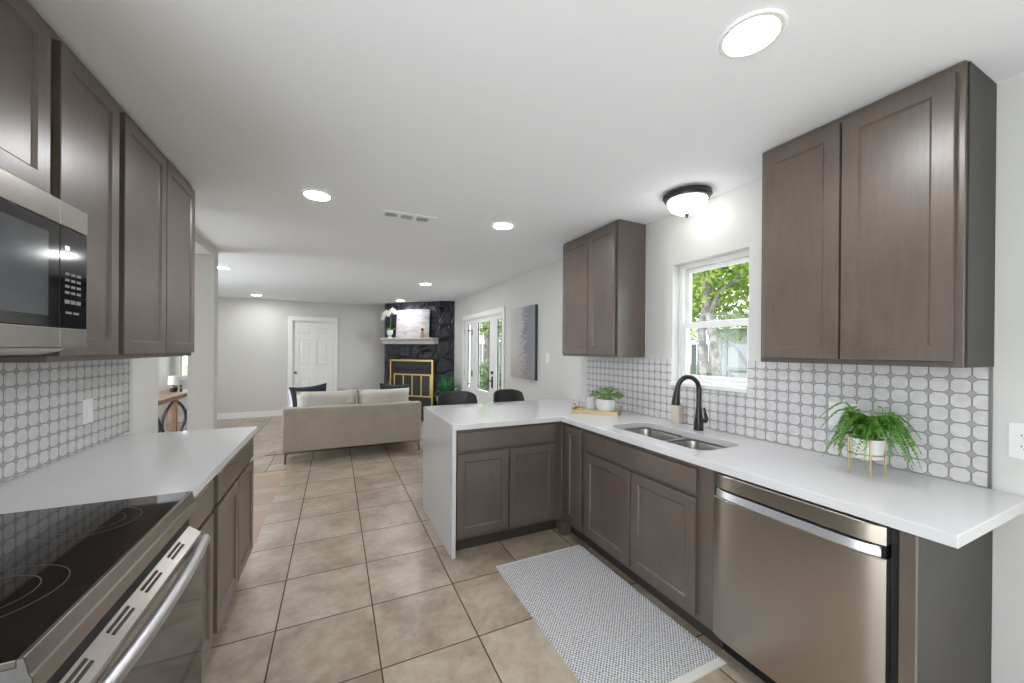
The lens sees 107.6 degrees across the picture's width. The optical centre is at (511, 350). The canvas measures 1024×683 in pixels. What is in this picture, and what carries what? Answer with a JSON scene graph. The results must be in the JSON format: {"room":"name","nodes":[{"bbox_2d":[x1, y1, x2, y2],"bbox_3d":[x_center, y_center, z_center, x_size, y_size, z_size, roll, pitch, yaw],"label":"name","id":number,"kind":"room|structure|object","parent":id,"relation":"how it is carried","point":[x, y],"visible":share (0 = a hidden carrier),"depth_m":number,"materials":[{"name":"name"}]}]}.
{"room":"kitchen","nodes":[
{"label":"kitchen","id":0,"kind":"room"},
{"bbox_2d":[158,357,169,424],"bbox_3d":[-5.232,0.155,4.280,0.140,2.440,6.200,0,0,-25],"label":"wall","id":1,"kind":"structure","parent":0,"point":[163,362],"depth_m":6.84,"materials":[{"name":"grey paint"}]},
{"bbox_2d":[122,233,217,434],"bbox_3d":[-1.494,0.190,0.258,0.212,2.440,8.138,0,0,-25],"label":"wall","id":2,"kind":"structure","parent":0,"point":[202,365],"depth_m":3.80,"materials":[{"name":"grey paint"}]},
{"bbox_2d":[0,0,50,193],"bbox_3d":[-1.428,-0.743,0.769,0.329,0.569,0.765,0,0,-25],"label":"upper cabinet","id":3,"kind":"object","parent":2,"relation":"attached to","point":[25,36],"visible":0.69,"depth_m":1.07,"materials":[{"name":"brown wood"}]},
{"bbox_2d":[0,167,87,356],"bbox_3d":[-1.411,-0.218,0.806,0.390,0.470,0.763,0,0,-25],"label":"microwave","id":4,"kind":"object","parent":3,"relation":"attached to","point":[43,239],"visible":1,"depth_m":1.04,"materials":[{"name":"silver metal"}]},
{"bbox_2d":[0,24,119,362],"bbox_3d":[-1.679,-0.498,1.300,0.329,1.066,0.403,0,0,-25],"label":"upper cabinet","id":5,"kind":"object","parent":2,"relation":"attached to","point":[84,117],"visible":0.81,"depth_m":1.37,"materials":[{"name":"brown wood"}]},
{"bbox_2d":[0,359,129,482],"bbox_3d":[-1.851,0.265,1.275,0.008,0.456,2.182,0,0,-25],"label":"backsplash","id":6,"kind":"structure","parent":2,"relation":"attached to","point":[41,425],"depth_m":1.66,"materials":[{"name":"tile"}]},
{"bbox_2d":[82,398,92,424],"bbox_3d":[-2.126,0.302,1.878,0.008,0.122,0.082,0,0,-25],"label":"wall switch","id":7,"kind":"object","parent":2,"relation":"attached to","point":[87,404],"visible":1,"depth_m":1.87,"materials":[{"name":"white plastic"}]},
{"bbox_2d":[114,102,194,358],"bbox_3d":[-1.959,-0.501,1.895,0.329,1.066,0.908,0,0,-25],"label":"upper cabinet","id":8,"kind":"object","parent":2,"relation":"attached to","point":[157,203],"visible":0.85,"depth_m":1.83,"materials":[{"name":"brown wood"}]},
{"bbox_2d":[253,469,286,473],"bbox_3d":[-3.687,1.383,3.910,2.315,0.005,0.033,0,0,-25],"label":"trim","id":9,"kind":"structure","parent":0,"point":[279,469],"depth_m":4.32,"materials":[{"name":"beige tile"}]},
{"bbox_2d":[170,297,384,417],"bbox_3d":[-4.217,0.155,8.262,5.088,2.440,0.140,0,0,-25],"label":"wall","id":10,"kind":"structure","parent":0,"point":[252,333],"depth_m":7.81,"materials":[{"name":"grey paint"}]},
{"bbox_2d":[175,356,186,379],"bbox_3d":[-6.158,-0.093,7.261,0.560,1.310,0.014,0,0,-25],"label":"trim","id":11,"kind":"structure","parent":10,"relation":"attached to","point":[177,358],"depth_m":7.16,"materials":[{"name":"white paint"}]},
{"bbox_2d":[180,356,186,376],"bbox_3d":[-6.189,-0.093,7.327,0.440,1.190,0.070,0,0,-25],"label":"window","id":12,"kind":"structure","parent":10,"relation":"in","point":[181,357],"depth_m":7.22,"materials":[{"name":"white paint"}]},
{"bbox_2d":[177,410,281,421],"bbox_3d":[-5.627,1.302,7.518,1.914,0.123,0.016,0,0,-25],"label":"baseboard","id":13,"kind":"structure","parent":10,"relation":"attached to","point":[236,415],"depth_m":7.61,"materials":[{"name":"white paint"}]},
{"bbox_2d":[287,316,337,406],"bbox_3d":[-4.309,0.320,8.130,0.960,2.107,0.020,0,0,-25],"label":"trim","id":14,"kind":"structure","parent":10,"relation":"attached to","point":[291,319],"depth_m":8.04,"materials":[{"name":"white paint"}]},
{"bbox_2d":[292,321,334,390],"bbox_3d":[-4.311,0.362,8.150,0.807,2.008,0.093,0,0,-25],"label":"door","id":15,"kind":"structure","parent":10,"relation":"in","point":[313,342],"depth_m":8.16,"materials":[{"name":"white paint"}]},
{"bbox_2d":[164,416,765,682],"bbox_3d":[-1.476,1.455,2.656,5.288,0.101,12.750,0,0,-25],"label":"floor","id":16,"kind":"structure","parent":0,"point":[347,577],"depth_m":2.20,"materials":[{"name":"beige tile"}]},
{"bbox_2d":[0,491,209,682],"bbox_3d":[-1.228,0.941,0.835,0.750,0.900,0.790,0,0,-25],"label":"stove","id":17,"kind":"object","parent":16,"relation":"on","point":[107,591],"visible":1,"depth_m":0.91,"materials":[{"name":"black"}]},
{"bbox_2d":[158,389,186,432],"bbox_3d":[-4.545,0.978,4.829,0.380,0.799,1.800,0,0,-25],"label":"console table","id":18,"kind":"object","parent":16,"relation":"on","point":[166,396],"visible":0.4,"depth_m":4.88,"materials":[{"name":"brown wood"}]},
{"bbox_2d":[168,376,179,391],"bbox_3d":[-4.763,0.464,5.276,0.128,0.224,0.128,0,0,-25],"label":"table lamp","id":19,"kind":"object","parent":18,"relation":"on","point":[172,380],"visible":0.99,"depth_m":5.24,"materials":[{"name":"white metal"}]},
{"bbox_2d":[189,479,213,669],"bbox_3d":[-1.518,0.972,1.365,0.621,0.870,0.373,0,0,-25],"label":"base cabinet","id":20,"kind":"object","parent":16,"relation":"on","point":[201,519],"visible":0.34,"depth_m":1.56,"materials":[{"name":"brown wood"}]},
{"bbox_2d":[0,426,256,513],"bbox_3d":[-1.710,0.514,1.751,0.670,0.038,1.252,0,0,-25],"label":"countertop","id":21,"kind":"structure","parent":20,"relation":"on","point":[120,467],"depth_m":1.55,"materials":[{"name":"white stone"}]},
{"bbox_2d":[210,437,253,635],"bbox_3d":[-1.781,0.969,1.923,0.621,0.870,0.858,0,0,-25],"label":"base cabinet","id":22,"kind":"object","parent":16,"relation":"on","point":[232,511],"visible":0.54,"depth_m":1.93,"materials":[{"name":"brown wood"}]},
{"bbox_2d":[265,423,423,455],"bbox_3d":[-2.580,1.386,6.237,2.340,0.007,1.730,0,0,-25],"label":"rug","id":23,"kind":"object","parent":16,"relation":"on","point":[276,447],"visible":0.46,"depth_m":5.42,"materials":[{"name":"beige fabric"}]},
{"bbox_2d":[282,388,420,464],"bbox_3d":[-2.213,0.962,5.294,1.681,0.861,0.864,0,0,-25],"label":"sofa","id":24,"kind":"object","parent":16,"relation":"on","point":[320,420],"visible":1,"depth_m":4.91,"materials":[{"name":"beige fabric"}]},
{"bbox_2d":[288,388,292,406],"bbox_3d":[-2.931,0.715,5.278,0.180,0.410,0.424,1,0,43],"label":"throw pillow","id":25,"kind":"object","parent":24,"relation":"on","point":[291,403],"visible":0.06,"depth_m":5.15,"materials":[{"name":"white fabric"}]},
{"bbox_2d":[289,383,326,406],"bbox_3d":[-2.760,0.691,5.115,0.506,0.490,0.183,0,0,-25],"label":"throw pillow","id":26,"kind":"object","parent":24,"relation":"on","point":[322,387],"visible":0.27,"depth_m":5.08,"materials":[{"name":"blue fabric"}]},
{"bbox_2d":[296,389,356,406],"bbox_3d":[-2.462,0.739,4.996,0.734,0.417,0.248,0,0,-25],"label":"cushion","id":27,"kind":"object","parent":24,"relation":"on","point":[345,397],"depth_m":4.91,"materials":[{"name":"beige fabric"}]},
{"bbox_2d":[357,388,408,403],"bbox_3d":[-1.813,0.743,5.301,0.714,0.417,0.248,0,0,-25],"label":"cushion","id":28,"kind":"object","parent":24,"relation":"on","point":[400,394],"depth_m":5.21,"materials":[{"name":"beige fabric"}]},
{"bbox_2d":[380,383,409,388],"bbox_3d":[-1.751,0.703,5.590,0.462,0.449,0.179,0,0,-25],"label":"throw pillow","id":29,"kind":"object","parent":24,"relation":"on","point":[382,386],"visible":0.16,"depth_m":5.58,"materials":[{"name":"blue fabric"}]},
{"bbox_2d":[380,301,454,419],"bbox_3d":[-2.212,0.170,8.142,1.555,2.437,1.776,0,0,-25],"label":"fireplace","id":30,"kind":"object","parent":16,"relation":"on","point":[420,363],"visible":0.7,"depth_m":7.94,"materials":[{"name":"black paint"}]},
{"bbox_2d":[380,307,396,337],"bbox_3d":[-2.654,-0.613,8.073,0.331,0.660,0.334,0,0,-25],"label":"orchid","id":31,"kind":"object","parent":30,"relation":"on","point":[392,310],"visible":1,"depth_m":8.06,"materials":[{"name":"white plant"}]},
{"bbox_2d":[380,337,438,343],"bbox_3d":[-2.192,-0.212,7.971,1.300,0.132,0.261,0,0,20],"label":"mantel shelf","id":32,"kind":"object","parent":30,"relation":"attached to","point":[428,340],"depth_m":7.86,"materials":[{"name":"grey paint"}]},
{"bbox_2d":[396,309,429,337],"bbox_3d":[-2.116,-0.579,7.996,0.820,0.600,0.067,0,0,20],"label":"canvas","id":33,"kind":"object","parent":30,"relation":"on","point":[409,324],"visible":0.86,"depth_m":7.98,"materials":[{"name":"white fabric"}]},
{"bbox_2d":[420,328,424,337],"bbox_3d":[-1.863,-0.374,7.777,0.110,0.196,0.110,0,0,-25],"label":"figurine","id":34,"kind":"object","parent":30,"relation":"on","point":[422,335],"visible":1,"depth_m":7.74,"materials":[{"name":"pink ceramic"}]},
{"bbox_2d":[427,373,459,400],"bbox_3d":[-1.385,0.909,7.287,0.736,0.974,0.903,0,0,-25],"label":"potted plant","id":35,"kind":"object","parent":16,"relation":"on","point":[447,386],"visible":0.42,"depth_m":7.31,"materials":[{"name":"green plant"}]},
{"bbox_2d":[437,391,477,405],"bbox_3d":[-0.517,0.913,3.677,0.450,0.995,0.447,0,0,-17],"label":"counter stool","id":36,"kind":"object","parent":16,"relation":"on","point":[449,397],"visible":0.3,"depth_m":3.85,"materials":[{"name":"grey leather"}]},
{"bbox_2d":[456,421,561,550],"bbox_3d":[-0.124,0.979,3.019,0.862,0.870,0.621,0,0,-25],"label":"base cabinet","id":37,"kind":"object","parent":16,"relation":"on","point":[508,478],"visible":0.63,"depth_m":2.73,"materials":[{"name":"brown wood"}]},
{"bbox_2d":[493,389,524,401],"bbox_3d":[0.040,0.917,3.917,0.450,0.995,0.447,0,0,-39],"label":"counter stool","id":38,"kind":"object","parent":16,"relation":"on","point":[502,395],"visible":0.31,"depth_m":4.08,"materials":[{"name":"grey leather"}]},
{"bbox_2d":[558,422,590,546],"bbox_3d":[0.723,0.985,2.935,0.664,0.870,0.292,0,0,-25],"label":"base cabinet","id":39,"kind":"object","parent":16,"relation":"on","point":[573,437],"visible":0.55,"depth_m":2.79,"materials":[{"name":"brown wood"}]},
{"bbox_2d":[496,545,726,682],"bbox_3d":[0.436,1.415,2.077,0.665,0.008,1.138,0,0,-25],"label":"kitchen mat","id":40,"kind":"object","parent":16,"relation":"on","point":[603,628],"visible":1,"depth_m":1.94,"materials":[{"name":"white fabric"}]},
{"bbox_2d":[584,429,724,649],"bbox_3d":[1.008,0.988,2.345,0.651,0.870,1.014,0,0,-25],"label":"base cabinet","id":41,"kind":"object","parent":16,"relation":"on","point":[648,513],"visible":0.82,"depth_m":2.06,"materials":[{"name":"brown wood"}]},
{"bbox_2d":[423,398,1023,558],"bbox_3d":[0.525,0.965,2.350,1.528,0.910,2.967,0,0,-25],"label":"countertop","id":42,"kind":"structure","parent":16,"relation":"on","point":[954,514],"depth_m":1.71,"materials":[{"name":"white stone"}]},
{"bbox_2d":[572,403,621,415],"bbox_3d":[0.698,0.476,3.094,0.395,0.065,0.208,0,0,21],"label":"tray","id":43,"kind":"object","parent":42,"relation":"on","point":[617,412],"visible":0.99,"depth_m":3.02,"materials":[{"name":"brown wood"}]},
{"bbox_2d":[586,396,594,410],"bbox_3d":[0.658,0.442,3.142,0.080,0.112,0.080,0,0,-25],"label":"tumbler","id":44,"kind":"object","parent":43,"relation":"on","point":[590,402],"visible":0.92,"depth_m":3.11,"materials":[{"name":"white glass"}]},
{"bbox_2d":[589,386,624,411],"bbox_3d":[0.782,0.390,3.089,0.299,0.218,0.293,0,0,-25],"label":"potted plant","id":45,"kind":"object","parent":43,"relation":"on","point":[607,403],"visible":0.98,"depth_m":3.04,"materials":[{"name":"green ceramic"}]},
{"bbox_2d":[623,427,726,450],"bbox_3d":[0.967,0.641,2.316,0.368,0.178,0.758,0,0,-25],"label":"sink","id":46,"kind":"object","parent":42,"relation":"in","point":[687,442],"visible":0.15,"depth_m":2.35,"materials":[{"name":"grey metal"}]},
{"bbox_2d":[671,404,682,423],"bbox_3d":[1.176,0.439,2.672,0.044,0.150,0.068,0,0,-25],"label":"soap bottle","id":47,"kind":"object","parent":42,"relation":"on","point":[676,411],"visible":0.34,"depth_m":2.65,"materials":[{"name":"beige"}]},
{"bbox_2d":[671,375,708,430],"bbox_3d":[1.134,0.333,2.414,0.230,0.362,0.096,0,0,0],"label":"faucet","id":48,"kind":"object","parent":42,"relation":"on","point":[698,419],"visible":1,"depth_m":2.41,"materials":[{"name":"black metal"}]},
{"bbox_2d":[820,402,921,478],"bbox_3d":[1.486,0.370,1.556,0.299,0.295,0.340,0,0,15],"label":"potted fern","id":49,"kind":"object","parent":42,"relation":"on","point":[866,443],"visible":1,"depth_m":1.52,"materials":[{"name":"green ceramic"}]},
{"bbox_2d":[847,435,884,460],"bbox_3d":[1.485,0.406,1.572,0.116,0.083,0.116,0,0,-25],"label":"pot","id":50,"kind":"object","parent":49,"relation":"on","point":[876,452],"depth_m":1.53,"materials":[{"name":"white ceramic"}]},
{"bbox_2d":[713,471,899,682],"bbox_3d":[1.339,0.993,1.591,0.646,0.867,0.624,0,0,-25],"label":"dishwasher","id":51,"kind":"object","parent":16,"relation":"on","point":[804,591],"visible":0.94,"depth_m":1.41,"materials":[{"name":"silver metal"}]},
{"bbox_2d":[898,530,992,682],"bbox_3d":[1.508,0.994,1.291,0.651,0.870,0.037,0,0,-25],"label":"end panel","id":52,"kind":"object","parent":16,"relation":"on","point":[945,592],"visible":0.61,"depth_m":1.23,"materials":[{"name":"brown laminate"}]},
{"bbox_2d":[27,0,1023,305],"bbox_3d":[-1.514,-1.135,2.597,5.738,0.200,13.000,0,0,-25],"label":"ceiling","id":53,"kind":"structure","parent":0,"point":[558,121],"depth_m":1.55,"materials":[{"name":"white paint"}]},
{"bbox_2d":[218,266,230,269],"bbox_3d":[-3.668,-1.050,4.738,0.188,0.006,0.188,0,0,-25],"label":"recessed light","id":54,"kind":"object","parent":53,"relation":"in","point":[219,267],"visible":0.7,"depth_m":4.72,"materials":[{"name":"white"}]},
{"bbox_2d":[301,189,332,200],"bbox_3d":[-1.292,-1.029,2.483,0.188,0.006,0.188,0,0,-25],"label":"recessed light","id":55,"kind":"object","parent":53,"relation":"in","point":[313,194],"visible":1,"depth_m":2.48,"materials":[{"name":"white"}]},
{"bbox_2d":[304,191,328,199],"bbox_3d":[-1.292,-1.030,2.483,0.146,0.003,0.146,0,0,-25],"label":"diffuser","id":56,"kind":"object","parent":55,"relation":"attached to","point":[314,195],"depth_m":2.48,"materials":[{"name":"white"}]},
{"bbox_2d":[377,209,436,224],"bbox_3d":[-0.803,-1.026,2.874,0.418,0.008,0.165,0,0,-25],"label":"ceiling vent","id":57,"kind":"object","parent":53,"relation":"in","point":[383,213],"visible":1,"depth_m":2.87,"materials":[{"name":"white metal"}]},
{"bbox_2d":[492,222,513,229],"bbox_3d":[-0.074,-1.021,3.063,0.188,0.006,0.188,0,0,-25],"label":"recessed light","id":58,"kind":"object","parent":53,"relation":"in","point":[497,225],"visible":1,"depth_m":3.05,"materials":[{"name":"white"}]},
{"bbox_2d":[494,223,511,228],"bbox_3d":[-0.074,-1.022,3.063,0.146,0.003,0.146,0,0,-25],"label":"diffuser","id":59,"kind":"object","parent":58,"relation":"attached to","point":[496,225],"depth_m":3.05,"materials":[{"name":"white plastic"}]},
{"bbox_2d":[663,185,712,217],"bbox_3d":[1.129,-0.936,2.416,0.292,0.156,0.292,0,0,-25],"label":"flush light","id":60,"kind":"object","parent":53,"relation":"attached to","point":[685,200],"visible":1,"depth_m":2.33,"materials":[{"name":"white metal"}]},
{"bbox_2d":[717,9,786,58],"bbox_3d":[0.768,-1.011,1.205,0.188,0.006,0.188,0,0,-25],"label":"recessed light","id":61,"kind":"object","parent":53,"relation":"in","point":[756,31],"visible":1,"depth_m":1.19,"materials":[{"name":"white paint"}]},
{"bbox_2d":[725,16,778,53],"bbox_3d":[0.768,-1.013,1.205,0.146,0.003,0.146,0,0,-25],"label":"diffuser","id":62,"kind":"object","parent":61,"relation":"attached to","point":[752,34],"depth_m":1.20,"materials":[{"name":"white"}]},
{"bbox_2d":[454,73,1023,682],"bbox_3d":[0.832,0.200,3.708,0.170,2.440,12.400,0,0,-25],"label":"wall","id":63,"kind":"structure","parent":0,"point":[730,222],"depth_m":2.23,"materials":[{"name":"grey paint"}]},
{"bbox_2d":[464,313,501,402],"bbox_3d":[-0.489,0.409,6.430,0.219,1.988,1.848,0,0,-25],"label":"door","id":64,"kind":"structure","parent":63,"relation":"in","point":[472,326],"depth_m":6.56,"materials":[{"name":"white paint"}]},
{"bbox_2d":[462,306,504,390],"bbox_3d":[-0.539,0.372,6.396,0.020,2.064,2.000,0,0,-25],"label":"trim","id":65,"kind":"structure","parent":63,"relation":"attached to","point":[500,309],"depth_m":5.78,"materials":[{"name":"white paint"}]},
{"bbox_2d":[510,304,537,380],"bbox_3d":[0.147,-0.105,4.915,0.040,0.935,0.700,0,0,-25],"label":"painting","id":66,"kind":"object","parent":63,"relation":"attached to","point":[524,320],"visible":1,"depth_m":4.84,"materials":[{"name":"grey fabric"}]},
{"bbox_2d":[546,353,549,362],"bbox_3d":[0.418,0.086,4.379,0.008,0.117,0.075,0,0,-25],"label":"wall switch","id":67,"kind":"object","parent":63,"relation":"attached to","point":[547,354],"visible":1,"depth_m":4.37,"materials":[{"name":"white plastic"}]},
{"bbox_2d":[562,219,645,356],"bbox_3d":[0.771,-0.483,3.289,0.301,1.066,0.767,0,0,-25],"label":"upper cabinet","id":68,"kind":"object","parent":63,"relation":"attached to","point":[604,268],"visible":1,"depth_m":3.00,"materials":[{"name":"brown wood"}]},
{"bbox_2d":[670,250,748,392],"bbox_3d":[1.362,-0.188,2.538,0.172,0.882,0.565,0,0,-25],"label":"window","id":69,"kind":"structure","parent":63,"relation":"in","point":[731,384],"depth_m":2.64,"materials":[{"name":"white paint"}]},
{"bbox_2d":[586,357,988,487],"bbox_3d":[1.272,0.285,2.561,0.008,0.457,2.518,0,0,-25],"label":"backsplash","id":70,"kind":"structure","parent":63,"relation":"attached to","point":[783,403],"depth_m":1.88,"materials":[{"name":"tile"}]},
{"bbox_2d":[829,402,857,426],"bbox_3d":[1.610,0.311,1.823,0.008,0.117,0.115,0,0,-25],"label":"wall switch","id":71,"kind":"object","parent":63,"relation":"attached to","point":[833,420],"visible":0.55,"depth_m":1.84,"materials":[{"name":"white plastic"}]},
{"bbox_2d":[761,60,996,367],"bbox_3d":[1.538,-0.475,1.659,0.301,1.066,0.688,0,0,-25],"label":"upper cabinet","id":72,"kind":"object","parent":63,"relation":"attached to","point":[879,218],"visible":1,"depth_m":1.46,"materials":[{"name":"brown wood"}]},
{"bbox_2d":[988,367,992,488],"bbox_3d":[1.809,0.291,1.417,0.011,0.457,0.008,0,0,-25],"label":"trim","id":73,"kind":"structure","parent":63,"relation":"attached to","point":[990,386],"depth_m":1.41,"materials":[{"name":"silver metal"}]},
{"bbox_2d":[1008,422,1023,458],"bbox_3d":[1.843,0.326,1.347,0.008,0.130,0.073,0,0,-25],"label":"wall outlet","id":74,"kind":"object","parent":63,"relation":"attached to","point":[1015,430],"visible":1,"depth_m":1.36,"materials":[{"name":"white plastic"}]},
{"bbox_2d":[1017,432,1023,439],"bbox_3d":[1.841,0.306,1.346,0.002,0.027,0.033,0,0,-25],"label":"socket","id":75,"kind":"object","parent":74,"relation":"attached to","point":[1020,435],"depth_m":1.35,"materials":[{"name":"white plastic"}]},
{"bbox_2d":[1017,443,1023,450],"bbox_3d":[1.841,0.345,1.346,0.002,0.027,0.033,0,0,-25],"label":"socket","id":76,"kind":"object","parent":74,"relation":"attached to","point":[1020,446],"depth_m":1.35,"materials":[{"name":"white plastic"}]},
{"label":"outside","id":77,"kind":"structure","parent":0,"visible":0},
{"bbox_3d":[12.165,1.664,23.970,37.552,0.100,57.000,0,0,-25],"label":"ground","id":78,"kind":"structure","parent":77,"visible":0},
{"bbox_2d":[479,362,500,391],"bbox_3d":[-0.690,0.916,11.674,1.460,1.267,1.499,0,0,-25],"label":"bush","id":79,"kind":"object","parent":78,"relation":"on","point":[483,376],"visible":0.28,"depth_m":11.49,"materials":[{"name":"green plant"}]},
{"bbox_2d":[480,319,500,388],"bbox_3d":[-0.591,-0.502,14.868,2.356,4.101,4.579,1,0,40],"label":"tree","id":80,"kind":"object","parent":78,"relation":"on","point":[483,324],"visible":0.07,"depth_m":13.93,"materials":[{"name":"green plant"}]},
{"bbox_2d":[479,343,711,384],"bbox_3d":[2.663,0.616,15.739,12.822,1.850,0.026,0,0,12],"label":"fence","id":81,"kind":"object","parent":78,"relation":"on","point":[693,347],"visible":0.04,"depth_m":14.76,"materials":[{"name":"grey"}]},
{"bbox_2d":[690,262,748,376],"bbox_3d":[4.644,-0.731,7.906,3.021,4.656,4.437,0,0,-25],"label":"tree","id":82,"kind":"object","parent":78,"relation":"on","point":[704,289],"visible":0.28,"depth_m":7.80,"materials":[{"name":"green plant"}]},
{"bbox_2d":[690,268,748,338],"bbox_3d":[6.669,-1.387,12.992,3.606,5.978,5.552,0,0,-25],"label":"tree","id":83,"kind":"object","parent":78,"relation":"on","point":[719,268],"visible":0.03,"depth_m":12.36,"materials":[{"name":"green plant"}]},
{"bbox_2d":[717,311,748,377],"bbox_3d":[8.419,0.162,10.760,2.800,2.900,4.300,0,0,-25],"label":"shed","id":84,"kind":"object","parent":78,"relation":"on","point":[733,359],"visible":0.12,"depth_m":11.43,"materials":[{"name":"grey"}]},
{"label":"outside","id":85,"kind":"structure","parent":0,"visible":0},
{"bbox_2d":[184,364,186,374],"bbox_3d":[-19.589,1.438,20.933,22.398,0.100,35.450,0,0,-25],"label":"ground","id":86,"kind":"structure","parent":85,"point":[185,365],"depth_m":27.13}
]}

